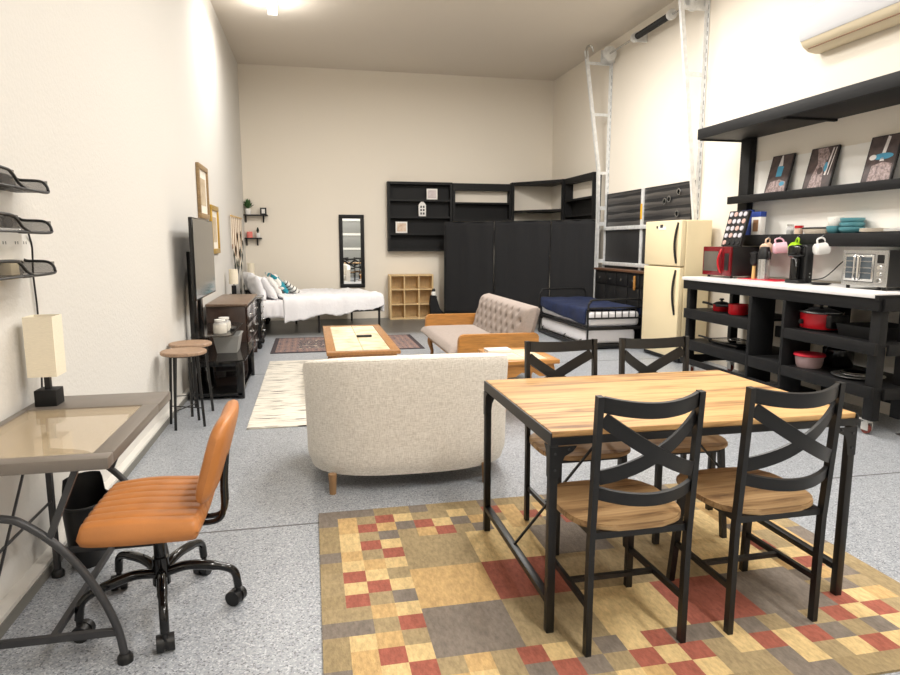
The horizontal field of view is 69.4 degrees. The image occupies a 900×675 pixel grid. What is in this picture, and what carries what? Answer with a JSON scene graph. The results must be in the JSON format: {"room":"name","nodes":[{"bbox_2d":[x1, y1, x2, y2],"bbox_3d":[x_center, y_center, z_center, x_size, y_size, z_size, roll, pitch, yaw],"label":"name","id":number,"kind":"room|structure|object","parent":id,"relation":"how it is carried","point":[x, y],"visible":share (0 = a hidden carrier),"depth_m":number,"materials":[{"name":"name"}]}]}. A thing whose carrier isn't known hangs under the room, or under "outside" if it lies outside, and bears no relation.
{"room":"studio apartment","nodes":[
{"label":"studio apartment","id":0,"kind":"room"},
{"bbox_2d":[0,0,246,601],"bbox_3d":[-2.256,-1.469,4.230,0.254,4.570,15.540,-2,8,-12],"label":"wall","id":1,"kind":"structure","parent":0,"point":[113,105],"depth_m":3.98,"materials":[{"name":"white paint"}]},
{"bbox_2d":[0,263,19,279],"bbox_3d":[-1.778,-0.267,2.617,0.055,0.065,0.080,-2,8,-12],"label":"plug adapter","id":2,"kind":"object","parent":1,"relation":"attached to","point":[6,269],"visible":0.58,"depth_m":2.58,"materials":[{"name":"beige plastic"}]},
{"bbox_2d":[0,228,31,260],"bbox_3d":[-1.806,-0.383,2.687,0.036,0.135,0.340,-2,8,-12],"label":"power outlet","id":3,"kind":"object","parent":1,"relation":"attached to","point":[14,246],"visible":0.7,"depth_m":2.66,"materials":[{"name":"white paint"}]},
{"bbox_2d":[28,234,42,386],"bbox_3d":[-1.833,-0.106,2.882,0.013,0.704,0.078,-4,9,-26],"label":"power cord","id":4,"kind":"object","parent":3,"relation":"hanging from","point":[31,244],"visible":0.58,"depth_m":2.88,"materials":[{"name":"black plastic"}]},
{"bbox_2d":[0,165,49,193],"bbox_3d":[-1.684,-0.586,2.357,0.133,0.076,0.829,-2,8,-12],"label":"tray","id":5,"kind":"object","parent":1,"relation":"attached to","point":[4,181],"visible":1,"depth_m":2.60,"materials":[{"name":"grey metal"}]},
{"bbox_2d":[0,212,53,233],"bbox_3d":[-1.684,-0.421,2.381,0.133,0.076,0.829,-2,8,-12],"label":"tray","id":6,"kind":"object","parent":1,"relation":"attached to","point":[7,218],"visible":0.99,"depth_m":2.62,"materials":[{"name":"grey metal"}]},
{"bbox_2d":[0,258,56,280],"bbox_3d":[-1.684,-0.251,2.406,0.133,0.076,0.829,-2,8,-12],"label":"tray","id":7,"kind":"object","parent":1,"relation":"attached to","point":[18,262],"visible":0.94,"depth_m":2.55,"materials":[{"name":"grey metal"}]},
{"bbox_2d":[0,367,206,638],"bbox_3d":[-2.171,0.768,4.573,0.100,0.045,15.540,-2,8,-12],"label":"baseboard","id":8,"kind":"structure","parent":1,"relation":"attached to","point":[10,619],"depth_m":2.76,"materials":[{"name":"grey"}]},
{"bbox_2d":[195,162,209,219],"bbox_3d":[-2.800,-1.647,7.372,0.035,0.590,0.660,-2,8,-12],"label":"picture frame","id":9,"kind":"object","parent":1,"relation":"attached to","point":[202,184],"visible":1,"depth_m":7.33,"materials":[{"name":"gold"}]},
{"bbox_2d":[200,178,205,205],"bbox_3d":[-2.803,-1.647,7.372,0.003,0.300,0.370,-2,8,-12],"label":"print","id":10,"kind":"object","parent":9,"relation":"attached to","point":[202,180],"depth_m":7.39},
{"bbox_2d":[209,204,220,253],"bbox_3d":[-2.952,-1.352,8.157,0.035,0.590,0.640,-2,8,-12],"label":"picture frame","id":11,"kind":"object","parent":1,"relation":"attached to","point":[214,211],"visible":0.68,"depth_m":8.22,"materials":[{"name":"gold metal"}]},
{"bbox_2d":[230,215,244,293],"bbox_3d":[-3.385,-1.267,10.401,0.034,1.332,1.500,-2,8,-12],"label":"wall art","id":12,"kind":"object","parent":1,"relation":"attached to","point":[236,222],"depth_m":10.27,"materials":[{"name":"beige fabric"}]},
{"bbox_2d":[237,63,553,320],"bbox_3d":[-0.875,-2.664,12.457,6.206,4.570,0.150,-2,8,-12],"label":"wall","id":13,"kind":"structure","parent":0,"point":[319,145],"depth_m":12.17,"materials":[{"name":"beige paint"}]},
{"bbox_2d":[339,215,364,287],"bbox_3d":[-1.854,-1.628,12.295,0.470,1.365,0.041,-2,8,-12],"label":"mirror","id":14,"kind":"object","parent":13,"relation":"attached to","point":[351,227],"visible":1,"depth_m":12.29,"materials":[{"name":"black mirror"}]},
{"bbox_2d":[387,181,451,250],"bbox_3d":[-0.575,-2.302,12.413,1.240,1.295,0.158,-2,8,-12],"label":"wall shelf unit","id":15,"kind":"object","parent":13,"relation":"attached to","point":[424,233],"visible":0.85,"depth_m":12.44,"materials":[{"name":"black wood"}]},
{"bbox_2d":[452,183,511,220],"bbox_3d":[0.613,-2.618,12.622,1.170,0.710,0.158,-2,8,-12],"label":"wall shelf unit","id":16,"kind":"object","parent":13,"relation":"attached to","point":[461,211],"visible":0.88,"depth_m":12.64,"materials":[{"name":"black wood"}]},
{"bbox_2d":[210,0,674,80],"bbox_3d":[0.683,-3.879,4.511,6.356,0.120,15.840,-2,8,-12],"label":"ceiling","id":17,"kind":"structure","parent":0,"point":[516,39],"depth_m":9.81,"materials":[{"name":"beige paint"}]},
{"bbox_2d":[266,0,277,15],"bbox_3d":[-2.240,-4.282,8.081,0.140,0.110,1.280,-2,8,-12],"label":"ceiling light","id":18,"kind":"object","parent":17,"relation":"attached to","point":[272,6],"visible":1,"depth_m":8.49,"materials":[{"name":"white paint"}]},
{"bbox_2d":[0,318,899,674],"bbox_3d":[0.683,0.762,5.185,6.356,0.120,15.840,-2,8,-12],"label":"floor","id":19,"kind":"structure","parent":0,"point":[274,480],"depth_m":3.43,"materials":[{"name":"grey concrete"}]},
{"bbox_2d":[62,471,107,568],"bbox_3d":[-1.656,0.833,2.963,0.202,0.380,0.270,-2,8,-12],"label":"waste bin","id":20,"kind":"object","parent":19,"relation":"on","point":[88,489],"visible":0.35,"depth_m":2.98,"materials":[{"name":"black plastic"}]},
{"bbox_2d":[0,391,170,665],"bbox_3d":[-1.469,0.700,2.586,0.559,0.750,0.980,-2,8,-12],"label":"desk","id":21,"kind":"object","parent":19,"relation":"on","point":[83,432],"visible":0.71,"depth_m":2.33,"materials":[{"name":"beige metal"}]},
{"bbox_2d":[22,314,65,406],"bbox_3d":[-1.730,0.098,2.783,0.112,0.385,0.112,-2,8,-12],"label":"table lamp","id":22,"kind":"object","parent":21,"relation":"on","point":[42,333],"visible":1,"depth_m":2.73,"materials":[{"name":"beige fabric"}]},
{"bbox_2d":[71,399,246,653],"bbox_3d":[-1.106,0.671,2.524,0.595,0.825,0.625,-1,8,-8],"label":"office chair","id":23,"kind":"object","parent":19,"relation":"on","point":[157,511],"visible":0.99,"depth_m":2.37,"materials":[{"name":"orange leather"}]},
{"bbox_2d":[160,347,206,430],"bbox_3d":[-2.093,0.401,5.146,0.344,0.607,0.344,-2,8,-12],"label":"stool","id":24,"kind":"object","parent":19,"relation":"on","point":[182,352],"visible":1,"depth_m":5.10,"materials":[{"name":"brown wood"}]},
{"bbox_2d":[168,340,213,416],"bbox_3d":[-2.199,0.343,5.549,0.344,0.607,0.344,-7,11,-40],"label":"stool","id":25,"kind":"object","parent":19,"relation":"on","point":[184,343],"visible":0.75,"depth_m":5.51,"materials":[{"name":"brown wood"}]},
{"bbox_2d":[186,251,254,399],"bbox_3d":[-2.278,-0.175,6.490,0.525,1.360,1.160,-2,8,-12],"label":"tv stand","id":26,"kind":"object","parent":19,"relation":"on","point":[223,383],"visible":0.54,"depth_m":6.23,"materials":[{"name":"black wood"}]},
{"bbox_2d":[188,217,215,300],"bbox_3d":[-2.416,-0.776,6.341,0.054,0.742,1.220,-2,8,-12],"label":"television","id":27,"kind":"object","parent":26,"relation":"attached to","point":[201,246],"visible":1,"depth_m":6.13,"materials":[{"name":"black"}]},
{"bbox_2d":[190,322,241,337],"bbox_3d":[-2.294,-0.081,6.458,0.355,0.012,1.080,-2,8,-12],"label":"glass shelf","id":28,"kind":"object","parent":26,"relation":"attached to","point":[206,331],"depth_m":6.24,"materials":[{"name":"black"}]},
{"bbox_2d":[213,319,226,332],"bbox_3d":[-2.176,-0.107,6.149,0.128,0.129,0.128,-2,8,-12],"label":"jar candle","id":29,"kind":"object","parent":26,"relation":"on","point":[219,328],"visible":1,"depth_m":6.11,"materials":[{"name":"beige wax"}]},
{"bbox_2d":[191,342,254,362],"bbox_3d":[-2.253,0.143,6.541,0.475,0.012,1.160,-2,8,-12],"label":"glass shelf","id":30,"kind":"object","parent":26,"relation":"attached to","point":[245,349],"depth_m":6.28,"materials":[{"name":"black"}]},
{"bbox_2d":[193,370,252,397],"bbox_3d":[-2.274,0.457,6.551,0.460,0.030,1.100,-2,8,-12],"label":"shelf","id":31,"kind":"object","parent":26,"relation":"attached to","point":[223,383],"depth_m":6.41,"materials":[{"name":"black wood"}]},
{"bbox_2d":[213,331,242,352],"bbox_3d":[-2.233,0.046,6.552,0.257,0.175,0.376,-2,8,-12],"label":"storage bin","id":32,"kind":"object","parent":26,"relation":"on","point":[231,344],"visible":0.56,"depth_m":6.40,"materials":[{"name":"grey plastic"}]},
{"bbox_2d":[205,294,258,371],"bbox_3d":[-2.615,-0.090,7.948,0.471,0.772,1.440,-2,8,-12],"label":"dresser","id":33,"kind":"object","parent":19,"relation":"on","point":[242,308],"visible":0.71,"depth_m":7.32,"materials":[{"name":"brown wood"}]},
{"bbox_2d":[229,269,238,293],"bbox_3d":[-3.012,-0.761,9.057,0.140,0.380,0.140,-2,8,-12],"label":"table lamp","id":34,"kind":"object","parent":33,"relation":"on","point":[233,273],"visible":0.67,"depth_m":9.00,"materials":[{"name":"beige fabric"}]},
{"bbox_2d":[256,295,264,348],"bbox_3d":[-2.851,-0.222,9.102,0.501,0.700,0.610,-2,8,-12],"label":"nightstand","id":35,"kind":"object","parent":19,"relation":"on","point":[260,314],"visible":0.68,"depth_m":8.91,"materials":[{"name":"black wood"}]},
{"bbox_2d":[247,359,322,429],"bbox_3d":[-1.023,0.478,6.684,1.780,0.012,2.970,-2,8,-12],"label":"area rug","id":36,"kind":"object","parent":19,"relation":"on","point":[280,402],"visible":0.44,"depth_m":6.03,"materials":[{"name":"beige fabric"}]},
{"bbox_2d":[323,324,400,358],"bbox_3d":[-1.004,0.201,7.024,0.685,0.428,2.000,-2,8,-12],"label":"coffee table","id":37,"kind":"object","parent":36,"relation":"on","point":[341,341],"visible":0.7,"depth_m":6.59,"materials":[{"name":"brown wood"}]},
{"bbox_2d":[263,307,379,336],"bbox_3d":[-2.370,-0.437,11.108,1.987,0.550,1.364,-5,9,-29],"label":"bed","id":38,"kind":"object","parent":19,"relation":"on","point":[375,309],"visible":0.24,"depth_m":10.89,"materials":[{"name":"black metal"}]},
{"bbox_2d":[263,296,283,317],"bbox_3d":[-3.008,-0.521,10.737,0.505,0.311,1.484,-5,9,-29],"label":"sheet","id":39,"kind":"object","parent":38,"relation":"on","point":[272,308],"visible":0.34,"depth_m":10.07,"materials":[{"name":"white fabric"}]},
{"bbox_2d":[247,274,265,300],"bbox_3d":[-3.048,-0.794,10.260,0.220,0.399,0.602,-5,10,-30],"label":"pillow","id":40,"kind":"object","parent":39,"relation":"on","point":[254,282],"visible":0.77,"depth_m":10.05,"materials":[{"name":"white fabric"}]},
{"bbox_2d":[258,276,277,299],"bbox_3d":[-2.935,-0.788,10.324,0.283,0.365,0.586,-5,10,-30],"label":"pillow","id":41,"kind":"object","parent":39,"relation":"on","point":[270,291],"visible":0.56,"depth_m":10.12,"materials":[{"name":"white fabric"}]},
{"bbox_2d":[277,287,383,322],"bbox_3d":[-2.210,-0.594,11.174,1.708,0.448,1.562,-5,9,-29],"label":"duvet","id":42,"kind":"object","parent":38,"relation":"on","point":[306,304],"visible":0.8,"depth_m":10.53,"materials":[{"name":"white fabric"}]},
{"bbox_2d":[265,272,289,293],"bbox_3d":[-2.852,-0.889,10.737,0.297,0.370,0.480,-5,9,-29],"label":"cushion","id":43,"kind":"object","parent":42,"relation":"on","point":[275,277],"visible":0.58,"depth_m":10.57,"materials":[{"name":"teal fabric"}]},
{"bbox_2d":[270,334,424,353],"bbox_3d":[-1.499,0.081,9.421,2.060,0.009,1.400,-2,8,-12],"label":"rug","id":44,"kind":"object","parent":19,"relation":"on","point":[403,341],"visible":0.62,"depth_m":9.26,"materials":[{"name":"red fabric"}]},
{"bbox_2d":[303,353,507,494],"bbox_3d":[-0.276,0.444,4.173,1.288,0.800,0.893,-2,8,-12],"label":"curved sofa","id":45,"kind":"object","parent":19,"relation":"on","point":[396,414],"visible":0.97,"depth_m":3.75,"materials":[{"name":"fabric"}]},
{"bbox_2d":[388,274,432,319],"bbox_3d":[-0.753,-0.790,12.492,0.835,0.850,0.280,-2,8,-12],"label":"cube bookcase","id":46,"kind":"object","parent":19,"relation":"on","point":[409,295],"visible":0.84,"depth_m":12.57,"materials":[{"name":"brown wood"}]},
{"bbox_2d":[429,289,443,313],"bbox_3d":[-0.201,-0.642,12.395,0.375,0.585,0.140,-2,8,-12],"label":"bag","id":47,"kind":"object","parent":19,"relation":"on","point":[434,307],"visible":0.79,"depth_m":12.31,"materials":[{"name":"black fabric"}]},
{"bbox_2d":[421,293,539,377],"bbox_3d":[0.272,-0.025,7.338,0.953,0.801,1.940,-2,8,-12],"label":"loveseat","id":48,"kind":"object","parent":19,"relation":"on","point":[498,321],"visible":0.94,"depth_m":7.00,"materials":[{"name":"beige fabric"}]},
{"bbox_2d":[421,325,489,353],"bbox_3d":[0.182,0.009,7.324,0.770,0.115,1.770,-2,8,-12],"label":"seat cushion","id":49,"kind":"object","parent":48,"relation":"on","point":[445,336],"depth_m":7.39,"materials":[{"name":"grey fabric"}]},
{"bbox_2d":[478,347,559,378],"bbox_3d":[0.574,0.379,5.602,0.525,0.481,0.660,-2,8,-12],"label":"end table","id":50,"kind":"object","parent":19,"relation":"on","point":[516,357],"visible":0.17,"depth_m":5.32,"materials":[{"name":"brown wood"}]},
{"bbox_2d":[484,347,511,352],"bbox_3d":[0.419,0.110,5.705,0.215,0.023,0.156,-2,8,-12],"label":"book","id":51,"kind":"object","parent":50,"relation":"on","point":[491,349],"visible":0.95,"depth_m":5.66,"materials":[{"name":"white paper"}]},
{"bbox_2d":[444,219,595,317],"bbox_3d":[1.182,-1.145,11.523,2.901,1.828,0.400,5,9,29],"label":"folding screen","id":52,"kind":"object","parent":19,"relation":"on","point":[514,260],"visible":0.83,"depth_m":11.54,"materials":[{"name":"black wood"}]},
{"bbox_2d":[199,472,899,533],"bbox_3d":[1.066,0.911,3.748,5.906,0.003,0.012,-2,8,-12],"label":"joint","id":53,"kind":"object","parent":19,"relation":"in","point":[892,472],"depth_m":3.35,"materials":[{"name":"grey"}]},
{"bbox_2d":[538,288,642,347],"bbox_3d":[2.040,-0.326,9.761,0.846,0.718,1.928,-2,8,-12],"label":"daybed","id":54,"kind":"object","parent":19,"relation":"on","point":[605,326],"visible":0.71,"depth_m":8.94,"materials":[{"name":"black metal"}]},
{"bbox_2d":[540,296,640,324],"bbox_3d":[2.039,-0.429,9.736,0.849,0.238,1.767,-2,8,-12],"label":"blanket","id":55,"kind":"object","parent":54,"relation":"on","point":[574,308],"visible":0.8,"depth_m":9.50,"materials":[{"name":"blue fabric"}]},
{"bbox_2d":[319,483,899,674],"bbox_3d":[0.655,1.030,2.894,2.410,0.009,1.720,-2,8,-12],"label":"rug","id":56,"kind":"object","parent":19,"relation":"on","point":[424,589],"visible":0.69,"depth_m":2.57,"materials":[{"name":"multicoloured fabric"}]},
{"bbox_2d":[524,339,630,555],"bbox_3d":[0.614,0.505,3.219,0.444,0.940,0.514,-2,8,-12],"label":"dining chair","id":57,"kind":"object","parent":56,"relation":"on","point":[620,450],"visible":0.52,"depth_m":3.33,"materials":[{"name":"black metal"}]},
{"bbox_2d":[544,389,705,657],"bbox_3d":[0.625,0.623,2.408,0.444,0.940,0.514,-2,8,-12],"label":"dining chair","id":58,"kind":"object","parent":56,"relation":"on","point":[607,505],"visible":0.91,"depth_m":2.23,"materials":[{"name":"black metal"}]},
{"bbox_2d":[483,370,857,632],"bbox_3d":[0.887,0.633,2.922,1.284,0.769,0.922,-2,8,-12],"label":"dining table","id":59,"kind":"object","parent":56,"relation":"on","point":[560,410],"visible":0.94,"depth_m":2.66,"materials":[{"name":"brown wood"}]},
{"bbox_2d":[617,336,727,544],"bbox_3d":[1.121,0.489,3.325,0.444,0.940,0.514,-2,8,-11],"label":"dining chair","id":60,"kind":"object","parent":56,"relation":"on","point":[711,443],"visible":0.38,"depth_m":3.42,"materials":[{"name":"black metal"}]},
{"bbox_2d":[666,381,845,634],"bbox_3d":[1.175,0.603,2.539,0.444,0.940,0.514,-2,8,-13],"label":"dining chair","id":61,"kind":"object","parent":56,"relation":"on","point":[746,494],"visible":0.93,"depth_m":2.37,"materials":[{"name":"black metal"}]},
{"bbox_2d":[593,267,643,338],"bbox_3d":[2.609,-0.503,9.651,0.205,1.000,1.900,-2,8,-12],"label":"workbench","id":62,"kind":"object","parent":19,"relation":"on","point":[610,283],"visible":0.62,"depth_m":9.62,"materials":[{"name":"black wood"}]},
{"bbox_2d":[641,220,711,362],"bbox_3d":[2.808,-0.596,8.169,0.433,1.710,0.845,-2,8,-12],"label":"refrigerator","id":63,"kind":"object","parent":19,"relation":"on","point":[674,249],"visible":0.81,"depth_m":7.88,"materials":[{"name":"beige metal"}]},
{"bbox_2d":[680,276,899,432],"bbox_3d":[3.173,0.029,6.074,0.695,1.075,2.588,-2,8,-12],"label":"kitchen island","id":64,"kind":"object","parent":19,"relation":"on","point":[760,358],"depth_m":5.67,"materials":[{"name":"black wood"}]},
{"bbox_2d":[702,298,728,311],"bbox_3d":[2.867,-0.360,6.972,0.176,0.134,0.322,-2,8,-12],"label":"saucepan","id":65,"kind":"object","parent":64,"relation":"on","point":[721,309],"visible":0.88,"depth_m":6.86,"materials":[{"name":"red metal"}]},
{"bbox_2d":[698,335,745,348],"bbox_3d":[2.910,0.042,6.799,0.312,0.070,0.620,-2,8,-12],"label":"frying pan","id":66,"kind":"object","parent":64,"relation":"on","point":[735,343],"visible":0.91,"depth_m":6.73,"materials":[{"name":"black metal"}]},
{"bbox_2d":[702,246,759,277],"bbox_3d":[3.012,-0.814,6.996,0.420,0.328,0.480,-2,8,-12],"label":"microwave","id":67,"kind":"object","parent":64,"relation":"on","point":[717,260],"visible":0.98,"depth_m":6.79,"materials":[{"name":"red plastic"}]},
{"bbox_2d":[721,210,751,246],"bbox_3d":[3.030,-1.151,6.889,0.121,0.376,0.320,-2,8,-12],"label":"coffee pod rack","id":68,"kind":"object","parent":67,"relation":"on","point":[738,221],"visible":1,"depth_m":6.85,"materials":[{"name":"black plastic"}]},
{"bbox_2d":[715,303,748,314],"bbox_3d":[2.890,-0.295,6.631,0.190,0.105,0.348,-2,8,-12],"label":"saucepan","id":69,"kind":"object","parent":64,"relation":"on","point":[733,308],"visible":0.99,"depth_m":6.49,"materials":[{"name":"red metal"}]},
{"bbox_2d":[689,337,779,354],"bbox_3d":[3.032,0.092,6.788,0.620,0.025,1.085,-2,8,-12],"label":"shelf","id":70,"kind":"object","parent":64,"relation":"attached to","point":[701,343],"depth_m":6.70,"materials":[{"name":"black paint"}]},
{"bbox_2d":[695,308,781,320],"bbox_3d":[3.032,-0.244,6.739,0.620,0.025,1.085,-2,8,-12],"label":"shelf","id":71,"kind":"object","parent":64,"relation":"attached to","point":[709,313],"depth_m":6.58,"materials":[{"name":"black paint"}]},
{"bbox_2d":[737,278,784,281],"bbox_3d":[3.185,-0.583,6.524,0.290,0.006,0.570,-2,8,-12],"label":"mat","id":72,"kind":"object","parent":64,"relation":"on","point":[770,279],"visible":0.54,"depth_m":6.46,"materials":[{"name":"red"}]},
{"bbox_2d":[750,251,757,278],"bbox_3d":[3.088,-0.738,6.599,0.100,0.280,0.098,-2,8,-12],"label":"brush","id":73,"kind":"object","parent":72,"relation":"on","point":[753,259],"visible":0.87,"depth_m":6.57,"materials":[{"name":"brown wood"}]},
{"bbox_2d":[756,247,771,279],"bbox_3d":[3.123,-0.742,6.471,0.127,0.325,0.160,5,10,32],"label":"coffee grinder","id":74,"kind":"object","parent":72,"relation":"on","point":[764,255],"visible":0.99,"depth_m":6.44,"materials":[{"name":"silver metal"}]},
{"bbox_2d":[753,354,778,361],"bbox_3d":[3.196,0.203,6.026,0.620,0.025,0.410,-2,8,-12],"label":"shelf","id":75,"kind":"object","parent":64,"relation":"attached to","point":[756,357],"depth_m":6.05,"materials":[{"name":"black paint"}]},
{"bbox_2d":[682,276,899,297],"bbox_3d":[3.167,-0.490,6.028,0.695,0.035,2.530,-2,8,-12],"label":"countertop","id":76,"kind":"structure","parent":64,"relation":"on","point":[833,288],"depth_m":5.55,"materials":[{"name":"white stone"}]},
{"bbox_2d":[785,245,813,283],"bbox_3d":[3.201,-0.674,5.955,0.167,0.350,0.173,-2,8,-12],"label":"coffee maker","id":77,"kind":"object","parent":64,"relation":"on","point":[801,265],"visible":0.98,"depth_m":5.90,"materials":[{"name":"black plastic"}]},
{"bbox_2d":[793,351,825,368],"bbox_3d":[3.114,0.194,5.635,0.254,0.124,0.254,-2,8,-12],"label":"food container","id":78,"kind":"object","parent":64,"relation":"on","point":[803,359],"visible":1,"depth_m":5.55,"materials":[{"name":"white plastic"}]},
{"bbox_2d":[795,356,823,368],"bbox_3d":[3.114,0.206,5.637,0.228,0.099,0.228,-2,8,-12],"label":"tub","id":79,"kind":"object","parent":78,"relation":"in","point":[809,362],"depth_m":5.55,"materials":[{"name":"pink plastic"}]},
{"bbox_2d":[798,305,848,331],"bbox_3d":[3.169,-0.180,5.556,0.309,0.226,0.450,-2,8,-12],"label":"slow cooker","id":80,"kind":"object","parent":64,"relation":"on","point":[820,319],"visible":0.89,"depth_m":5.43,"materials":[{"name":"red metal"}]},
{"bbox_2d":[800,312,836,329],"bbox_3d":[3.171,-0.146,5.562,0.280,0.130,0.370,-2,8,-12],"label":"pot","id":81,"kind":"object","parent":80,"relation":"in","point":[808,320],"depth_m":5.45,"materials":[{"name":"red metal"}]},
{"bbox_2d":[822,346,853,367],"bbox_3d":[3.383,0.134,5.663,0.248,0.234,0.248,-2,8,-12],"label":"stock pot","id":82,"kind":"object","parent":64,"relation":"on","point":[835,358],"visible":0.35,"depth_m":5.57,"materials":[{"name":"black metal"}]},
{"bbox_2d":[787,365,899,391],"bbox_3d":[3.345,0.313,5.335,0.620,0.025,0.950,-2,8,-12],"label":"shelf","id":83,"kind":"object","parent":64,"relation":"attached to","point":[888,385],"depth_m":5.16,"materials":[{"name":"black paint"}]},
{"bbox_2d":[792,328,899,347],"bbox_3d":[3.345,-0.013,5.288,0.620,0.025,0.950,-2,8,-12],"label":"shelf","id":84,"kind":"object","parent":64,"relation":"attached to","point":[891,343],"depth_m":4.93,"materials":[{"name":"black paint"}]},
{"bbox_2d":[831,370,885,379],"bbox_3d":[3.269,0.303,5.209,0.380,0.029,0.380,-2,8,-12],"label":"steel tray","id":85,"kind":"object","parent":64,"relation":"on","point":[850,374],"visible":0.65,"depth_m":5.25,"materials":[{"name":"grey metal"}]},
{"bbox_2d":[836,322,897,340],"bbox_3d":[3.388,-0.051,5.126,0.460,0.094,0.390,-2,8,-12],"label":"roasting pan","id":86,"kind":"object","parent":64,"relation":"on","point":[861,330],"visible":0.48,"depth_m":5.12,"materials":[{"name":"black metal"}]},
{"bbox_2d":[841,250,899,290],"bbox_3d":[3.450,-0.543,5.195,0.421,0.310,0.425,-2,8,-12],"label":"toaster oven","id":87,"kind":"object","parent":64,"relation":"on","point":[874,268],"visible":1,"depth_m":5.08,"materials":[{"name":"silver metal"}]},
{"bbox_2d":[551,0,899,414],"bbox_3d":[3.718,-1.651,5.486,0.150,4.570,15.540,-2,8,-12],"label":"wall","id":88,"kind":"structure","parent":0,"point":[757,61],"depth_m":7.73,"materials":[{"name":"beige paint"}]},
{"bbox_2d":[510,179,564,220],"bbox_3d":[1.704,-2.511,12.412,0.882,0.920,1.047,-2,8,-12],"label":"corner shelf unit","id":89,"kind":"object","parent":88,"relation":"attached to","point":[545,183],"visible":0.58,"depth_m":12.37,"materials":[{"name":"black wood"}]},
{"bbox_2d":[564,172,601,228],"bbox_3d":[2.304,-2.360,11.371,0.147,0.920,1.240,-2,8,-12],"label":"wall shelf unit","id":90,"kind":"object","parent":88,"relation":"attached to","point":[583,207],"visible":0.6,"depth_m":11.44,"materials":[{"name":"black wood"}]},
{"bbox_2d":[584,45,612,297],"bbox_3d":[2.324,-2.339,10.470,0.473,4.497,0.060,-2,8,-12],"label":"door track","id":91,"kind":"object","parent":88,"relation":"attached to","point":[598,224],"visible":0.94,"depth_m":10.39,"materials":[{"name":"metal"}]},
{"bbox_2d":[602,180,695,270],"bbox_3d":[2.783,-1.044,9.475,0.075,2.220,2.480,-2,8,-12],"label":"window","id":92,"kind":"structure","parent":88,"relation":"in","point":[628,212],"depth_m":9.59,"materials":[{"name":"black metal"}]},
{"bbox_2d":[601,0,704,62],"bbox_3d":[2.731,-4.172,8.751,0.283,0.228,2.980,-2,8,-12],"label":"shaft","id":93,"kind":"object","parent":88,"relation":"attached to","point":[608,55],"visible":0.98,"depth_m":8.91,"materials":[{"name":"silver metal"}]},
{"bbox_2d":[678,0,710,219],"bbox_3d":[2.883,-1.982,7.997,0.418,4.503,0.060,-2,8,-12],"label":"door track","id":94,"kind":"object","parent":88,"relation":"attached to","point":[694,188],"visible":0.73,"depth_m":7.87,"materials":[{"name":"metal"}]},
{"bbox_2d":[697,71,899,246],"bbox_3d":[3.328,-1.420,5.617,0.567,1.255,3.350,-2,8,-12],"label":"wall rack","id":95,"kind":"object","parent":88,"relation":"attached to","point":[883,91],"visible":0.82,"depth_m":5.83,"materials":[{"name":"black wood"}]},
{"bbox_2d":[751,211,766,234],"bbox_3d":[3.238,-1.197,6.823,0.070,0.244,0.144,-2,8,-12],"label":"carton","id":96,"kind":"object","parent":95,"relation":"on","point":[758,224],"visible":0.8,"depth_m":6.77,"materials":[{"name":"white cardboard"}]},
{"bbox_2d":[764,153,796,192],"bbox_3d":[3.337,-1.655,6.577,0.105,0.379,0.310,-2,8,-12],"label":"print","id":97,"kind":"object","parent":95,"relation":"on","point":[781,168],"visible":0.91,"depth_m":6.55,"materials":[{"name":"black"}]},
{"bbox_2d":[802,227,827,233],"bbox_3d":[3.423,-0.992,6.035,0.222,0.064,0.346,-2,8,-12],"label":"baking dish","id":98,"kind":"object","parent":95,"relation":"on","point":[807,230],"visible":0.66,"depth_m":5.96,"materials":[{"name":"beige ceramic"}]},
{"bbox_2d":[802,144,841,188],"bbox_3d":[3.452,-1.577,6.044,0.105,0.379,0.335,-2,8,-12],"label":"print","id":99,"kind":"object","parent":95,"relation":"on","point":[822,164],"visible":0.92,"depth_m":6.02,"materials":[{"name":"black paper"}]},
{"bbox_2d":[860,133,899,181],"bbox_3d":[3.590,-1.486,5.400,0.105,0.384,0.300,-2,8,-12],"label":"print","id":100,"kind":"object","parent":95,"relation":"on","point":[884,151],"visible":0.89,"depth_m":5.38,"materials":[{"name":"black paper"}]},
{"bbox_3d":[3.227,-0.975,6.337,0.036,0.039,0.006,-2,8,-12],"label":"hook","id":101,"kind":"object","parent":95,"relation":"attached to","visible":0},
{"bbox_2d":[772,238,787,253],"bbox_3d":[3.208,-0.893,6.318,0.126,0.157,0.107,2,9,14],"label":"mug","id":102,"kind":"object","parent":101,"relation":"hanging from","point":[781,247],"visible":1,"depth_m":6.29,"materials":[{"name":"pink ceramic"}]},
{"bbox_3d":[3.339,-0.899,5.814,0.036,0.039,0.006,-2,8,-12],"label":"hook","id":103,"kind":"object","parent":95,"relation":"attached to","visible":0},
{"bbox_2d":[812,237,830,254],"bbox_3d":[3.329,-0.819,5.823,0.126,0.162,0.107,0,8,-1],"label":"mug","id":104,"kind":"object","parent":103,"relation":"hanging from","point":[819,248],"visible":1,"depth_m":5.79,"materials":[{"name":"white ceramic"}]},
{"bbox_2d":[749,142,899,281],"bbox_3d":[3.611,-1.083,5.680,0.010,1.210,3.000,-2,8,-12],"label":"board","id":105,"kind":"object","parent":88,"relation":"attached to","point":[881,209],"visible":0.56,"depth_m":6.06,"materials":[{"name":"white paint"}]},
{"bbox_2d":[799,0,899,53],"bbox_3d":[3.483,-2.768,5.506,0.235,0.385,1.150,-2,8,-12],"label":"air conditioner","id":106,"kind":"object","parent":88,"relation":"attached to","point":[826,25],"visible":1,"depth_m":5.60,"materials":[{"name":"beige plastic"}]},
{"bbox_2d":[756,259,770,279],"bbox_3d":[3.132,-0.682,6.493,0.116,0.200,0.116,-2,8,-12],"label":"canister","id":107,"kind":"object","parent":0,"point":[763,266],"depth_m":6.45,"materials":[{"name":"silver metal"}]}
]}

